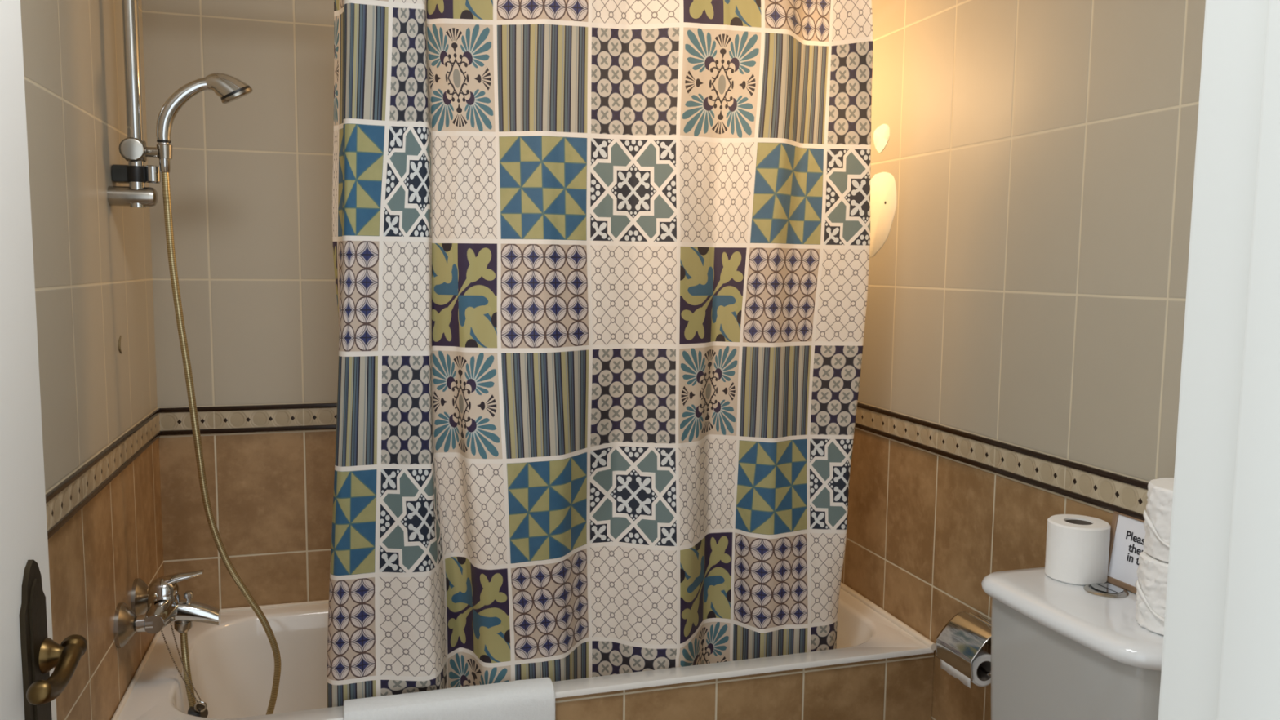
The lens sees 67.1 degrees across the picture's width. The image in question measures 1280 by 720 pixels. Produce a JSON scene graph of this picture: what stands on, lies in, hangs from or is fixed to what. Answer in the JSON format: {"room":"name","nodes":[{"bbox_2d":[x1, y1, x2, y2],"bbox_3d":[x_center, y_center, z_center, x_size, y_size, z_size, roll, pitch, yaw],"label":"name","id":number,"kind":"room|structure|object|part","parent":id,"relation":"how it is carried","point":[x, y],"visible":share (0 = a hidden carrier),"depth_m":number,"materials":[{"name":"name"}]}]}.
{"room":"bathroom","nodes":[
{"label":"bathroom","id":0,"kind":"room"},
{"bbox_2d":[20,0,164,719],"bbox_3d":[-0.886,0.070,1.247,0.124,2.400,2.270,-1,6,-17],"label":"wall","id":1,"kind":"structure","parent":0,"point":[92,257],"depth_m":1.68,"materials":[{"name":"tile"}]},
{"bbox_2d":[0,0,87,719],"bbox_3d":[-0.588,0.300,0.718,0.087,2.028,0.817,-1,6,-12],"label":"door","id":2,"kind":"structure","parent":1,"relation":"in","point":[30,685],"depth_m":1.02,"materials":[{"name":"white paint"}]},
{"bbox_3d":[-0.660,0.444,1.065,0.009,0.457,0.056,-1,6,-12],"label":"handle plate","id":3,"kind":"part","parent":2,"relation":"part of","materials":[{"name":"gold metal"}]},
{"bbox_3d":[-0.631,0.334,1.039,0.045,0.044,0.110,-1,6,-17],"label":"lever","id":4,"kind":"part","parent":2,"relation":"part of","materials":[{"name":"gold metal"}]},
{"bbox_2d":[45,408,161,539],"bbox_3d":[-0.826,0.244,1.272,0.008,0.066,2.050,-1,6,-17],"label":"trim","id":5,"kind":"structure","parent":1,"relation":"attached to","point":[65,500],"depth_m":1.69,"materials":[{"name":"beige tile"}]},
{"bbox_2d":[106,0,172,208],"bbox_3d":[-0.954,-0.646,1.828,0.113,0.708,0.095,-1,6,-17],"label":"shower rail","id":6,"kind":"object","parent":1,"relation":"attached to","point":[133,148],"visible":1,"depth_m":1.82,"materials":[{"name":"silver metal"}]},
{"bbox_3d":[-0.955,-0.396,1.816,0.045,0.045,0.022,-2,6,-22],"label":"clamp knob","id":7,"kind":"part","parent":6,"relation":"part of","materials":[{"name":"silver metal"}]},
{"bbox_2d":[155,72,252,173],"bbox_3d":[-0.839,-0.457,1.862,0.174,0.193,0.062,-1,6,-17],"label":"shower","id":8,"kind":"object","parent":6,"relation":"attached to","point":[228,88],"visible":1,"depth_m":1.84,"materials":[{"name":"silver metal"}]},
{"bbox_3d":[-0.875,-0.481,1.849,0.099,0.124,0.028,-1,6,-17],"label":"handle","id":9,"kind":"part","parent":8,"relation":"part of","materials":[{"name":"silver metal"}]},
{"bbox_2d":[113,569,221,648],"bbox_3d":[-0.936,0.486,1.935,0.168,0.124,0.234,-1,6,-17],"label":"mixer","id":10,"kind":"object","parent":1,"relation":"attached to","point":[163,604],"visible":1,"depth_m":1.91,"materials":[{"name":"silver metal"}]},
{"bbox_3d":[-0.931,0.450,1.933,0.102,0.052,0.057,-1,6,-17],"label":"lever","id":11,"kind":"part","parent":10,"relation":"part of","materials":[{"name":"silver metal"}]},
{"bbox_2d":[173,621,192,633],"bbox_3d":[-0.921,0.530,1.944,0.033,0.034,0.033,-1,6,-17],"label":"outlet","id":12,"kind":"object","parent":10,"relation":"attached to","point":[181,627],"depth_m":1.93,"materials":[{"name":"silver metal"}]},
{"bbox_2d":[160,622,208,717],"bbox_3d":[-0.916,0.627,1.935,0.086,0.225,0.042,-1,6,-17],"label":"plug","id":13,"kind":"object","parent":10,"relation":"hanging from","point":[198,710],"visible":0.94,"depth_m":1.94,"materials":[{"name":"silver metal"}]},
{"bbox_3d":[-0.921,0.605,1.926,0.072,0.178,0.004,0,6,-10],"label":"chain","id":14,"kind":"part","parent":13,"relation":"part of","materials":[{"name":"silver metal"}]},
{"bbox_3d":[-0.908,0.605,1.930,0.057,0.172,0.004,0,6,-8],"label":"chain","id":15,"kind":"part","parent":13,"relation":"part of","materials":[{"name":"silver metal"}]},
{"bbox_3d":[-0.909,0.482,1.943,0.018,0.031,0.018,-1,6,-17],"label":"diverter knob","id":16,"kind":"part","parent":10,"relation":"part of","materials":[{"name":"silver metal"}]},
{"bbox_3d":[-0.902,0.511,1.948,0.098,0.057,0.044,-1,6,-17],"label":"spout","id":17,"kind":"part","parent":10,"relation":"part of","materials":[{"name":"silver metal"}]},
{"bbox_2d":[161,172,280,715],"bbox_3d":[-0.845,0.271,1.968,0.197,1.292,0.049,-3,7,-34],"label":"shower hose","id":18,"kind":"object","parent":10,"relation":"attached to","point":[165,175],"visible":0.96,"depth_m":1.94,"materials":[{"name":"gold metal"}]},
{"bbox_3d":[-0.145,-0.885,1.834,1.674,0.025,0.025,-1,6,-17],"label":"curtain rod","id":19,"kind":"object","parent":1,"relation":"attached to","visible":0},
{"bbox_2d":[327,0,872,707],"bbox_3d":[-0.053,-0.072,1.970,1.144,1.594,0.195,-1,6,-17],"label":"shower curtain","id":20,"kind":"object","parent":19,"relation":"hanging from","point":[602,267],"visible":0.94,"depth_m":1.92,"materials":[{"name":"multicoloured fabric"}]},
{"bbox_2d":[141,0,338,608],"bbox_3d":[-0.337,-0.051,2.528,1.674,2.400,0.120,-1,6,-17],"label":"wall","id":21,"kind":"structure","parent":0,"point":[251,175],"depth_m":2.28,"materials":[{"name":"tile"}]},
{"bbox_2d":[159,402,337,435],"bbox_3d":[-0.321,0.130,2.484,1.674,0.066,0.008,-1,6,-17],"label":"trim","id":22,"kind":"structure","parent":21,"relation":"attached to","point":[174,421],"depth_m":2.30,"materials":[{"name":"beige tile"}]},
{"bbox_2d":[840,0,1205,719],"bbox_3d":[0.830,0.037,1.760,0.120,2.400,2.270,-1,6,-17],"label":"wall","id":23,"kind":"structure","parent":0,"point":[1027,286],"depth_m":1.88,"materials":[{"name":"tile"}]},
{"bbox_2d":[873,124,889,152],"bbox_3d":[0.584,-0.536,2.334,0.002,0.067,0.074,-1,6,-17],"label":"wall lamp","id":24,"kind":"object","parent":23,"relation":"attached to","point":[882,134],"visible":1,"depth_m":2.33,"materials":[{"name":"white glass"}]},
{"bbox_2d":[869,172,896,257],"bbox_3d":[0.583,-0.353,2.350,0.004,0.205,0.150,-1,6,-17],"label":"wall lamp","id":25,"kind":"object","parent":23,"relation":"attached to","point":[882,184],"visible":0.86,"depth_m":2.34,"materials":[{"name":"white glass"}]},
{"bbox_2d":[935,611,991,680],"bbox_3d":[0.675,0.576,1.944,0.091,0.092,0.134,-1,6,-17],"label":"toilet paper holder","id":26,"kind":"object","parent":23,"relation":"attached to","point":[957,644],"visible":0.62,"depth_m":1.94,"materials":[{"name":"silver metal"}]},
{"bbox_2d":[940,648,991,688],"bbox_3d":[0.666,0.608,1.948,0.068,0.066,0.100,-1,6,-17],"label":"toilet roll","id":27,"kind":"object","parent":26,"relation":"hanging from","point":[983,659],"visible":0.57,"depth_m":1.91,"materials":[{"name":"paper"}]},
{"bbox_3d":[0.687,0.572,1.948,0.049,0.081,0.134,-1,6,-17],"label":"wire arm","id":28,"kind":"part","parent":26,"relation":"part of","materials":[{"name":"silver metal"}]},
{"bbox_3d":[0.711,0.554,1.960,0.012,0.050,0.080,-1,6,-17],"label":"wall plate","id":29,"kind":"part","parent":26,"relation":"part of","materials":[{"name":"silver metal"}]},
{"bbox_2d":[854,402,1148,520],"bbox_3d":[0.770,0.214,1.750,0.008,0.066,2.050,-1,6,-17],"label":"trim","id":30,"kind":"structure","parent":23,"relation":"attached to","point":[1111,491],"depth_m":1.88,"materials":[{"name":"beige tile"}]},
{"bbox_3d":[0.116,1.341,1.101,1.914,0.080,3.370,-1,6,-17],"label":"floor","id":31,"kind":"structure","parent":0,"visible":0},
{"bbox_2d":[111,582,935,719],"bbox_3d":[-0.235,0.812,2.240,1.671,0.401,0.654,-1,6,-17],"label":"bathtub","id":32,"kind":"object","parent":31,"relation":"on","point":[232,662],"visible":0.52,"depth_m":2.21,"materials":[{"name":"white ceramic"}]},
{"bbox_2d":[343,677,555,719],"bbox_3d":[-0.366,0.773,1.874,0.397,0.264,0.073,-1,6,-17],"label":"bath towel","id":33,"kind":"object","parent":32,"relation":"on","point":[534,699],"visible":1,"depth_m":1.85,"materials":[{"name":"white fabric"}]},
{"bbox_2d":[555,652,933,719],"bbox_3d":[-0.148,0.938,1.956,1.672,0.549,0.020,-1,6,-17],"label":"tub panel","id":34,"kind":"object","parent":32,"relation":"attached to","point":[895,688],"visible":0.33,"depth_m":2.06,"materials":[{"name":"tile"}]},
{"bbox_2d":[981,567,1163,719],"bbox_3d":[0.491,0.822,1.500,0.700,0.882,0.391,-1,6,-17],"label":"toilet","id":35,"kind":"object","parent":31,"relation":"on","point":[1060,651],"visible":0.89,"depth_m":1.50,"materials":[{"name":"white ceramic"}]},
{"bbox_3d":[0.729,0.402,1.529,0.212,0.034,0.391,-1,6,-17],"label":"cistern lid","id":36,"kind":"part","parent":35,"relation":"part of","materials":[{"name":"white ceramic"}]},
{"bbox_2d":[1044,514,1111,586],"bbox_3d":[0.748,0.324,1.649,0.099,0.098,0.098,-1,6,-17],"label":"toilet roll","id":37,"kind":"object","parent":35,"relation":"on","point":[1077,546],"visible":1,"depth_m":1.61,"materials":[{"name":"paper"}]},
{"bbox_2d":[1106,511,1145,594],"bbox_3d":[0.819,0.322,1.558,0.025,0.118,0.165,-1,6,-17],"label":"frame","id":38,"kind":"object","parent":35,"relation":"on","point":[1127,533],"visible":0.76,"depth_m":1.60,"materials":[{"name":"paper"}]},
{"bbox_2d":[1134,551,1168,635],"bbox_3d":[0.797,0.343,1.419,0.124,0.106,0.122,-1,6,-17],"label":"toilet roll","id":39,"kind":"object","parent":35,"relation":"on","point":[1151,584],"visible":0.37,"depth_m":1.40,"materials":[{"name":"paper"}]},
{"bbox_2d":[1142,477,1173,563],"bbox_3d":[0.802,0.236,1.409,0.123,0.106,0.121,-1,6,-17],"label":"toilet roll","id":40,"kind":"object","parent":39,"relation":"on","point":[1157,514],"visible":0.3,"depth_m":1.40,"materials":[{"name":"paper"}]},
{"bbox_3d":[0.282,0.159,0.469,1.674,2.400,0.100,-1,6,-17],"label":"wall","id":41,"kind":"structure","parent":0,"visible":0},
{"bbox_2d":[1158,0,1279,719],"bbox_3d":[0.346,0.297,0.502,0.110,2.120,0.129,-1,6,-17],"label":"trim","id":42,"kind":"structure","parent":41,"relation":"attached to","point":[1220,660],"depth_m":0.49,"materials":[{"name":"white paint"}]}
]}

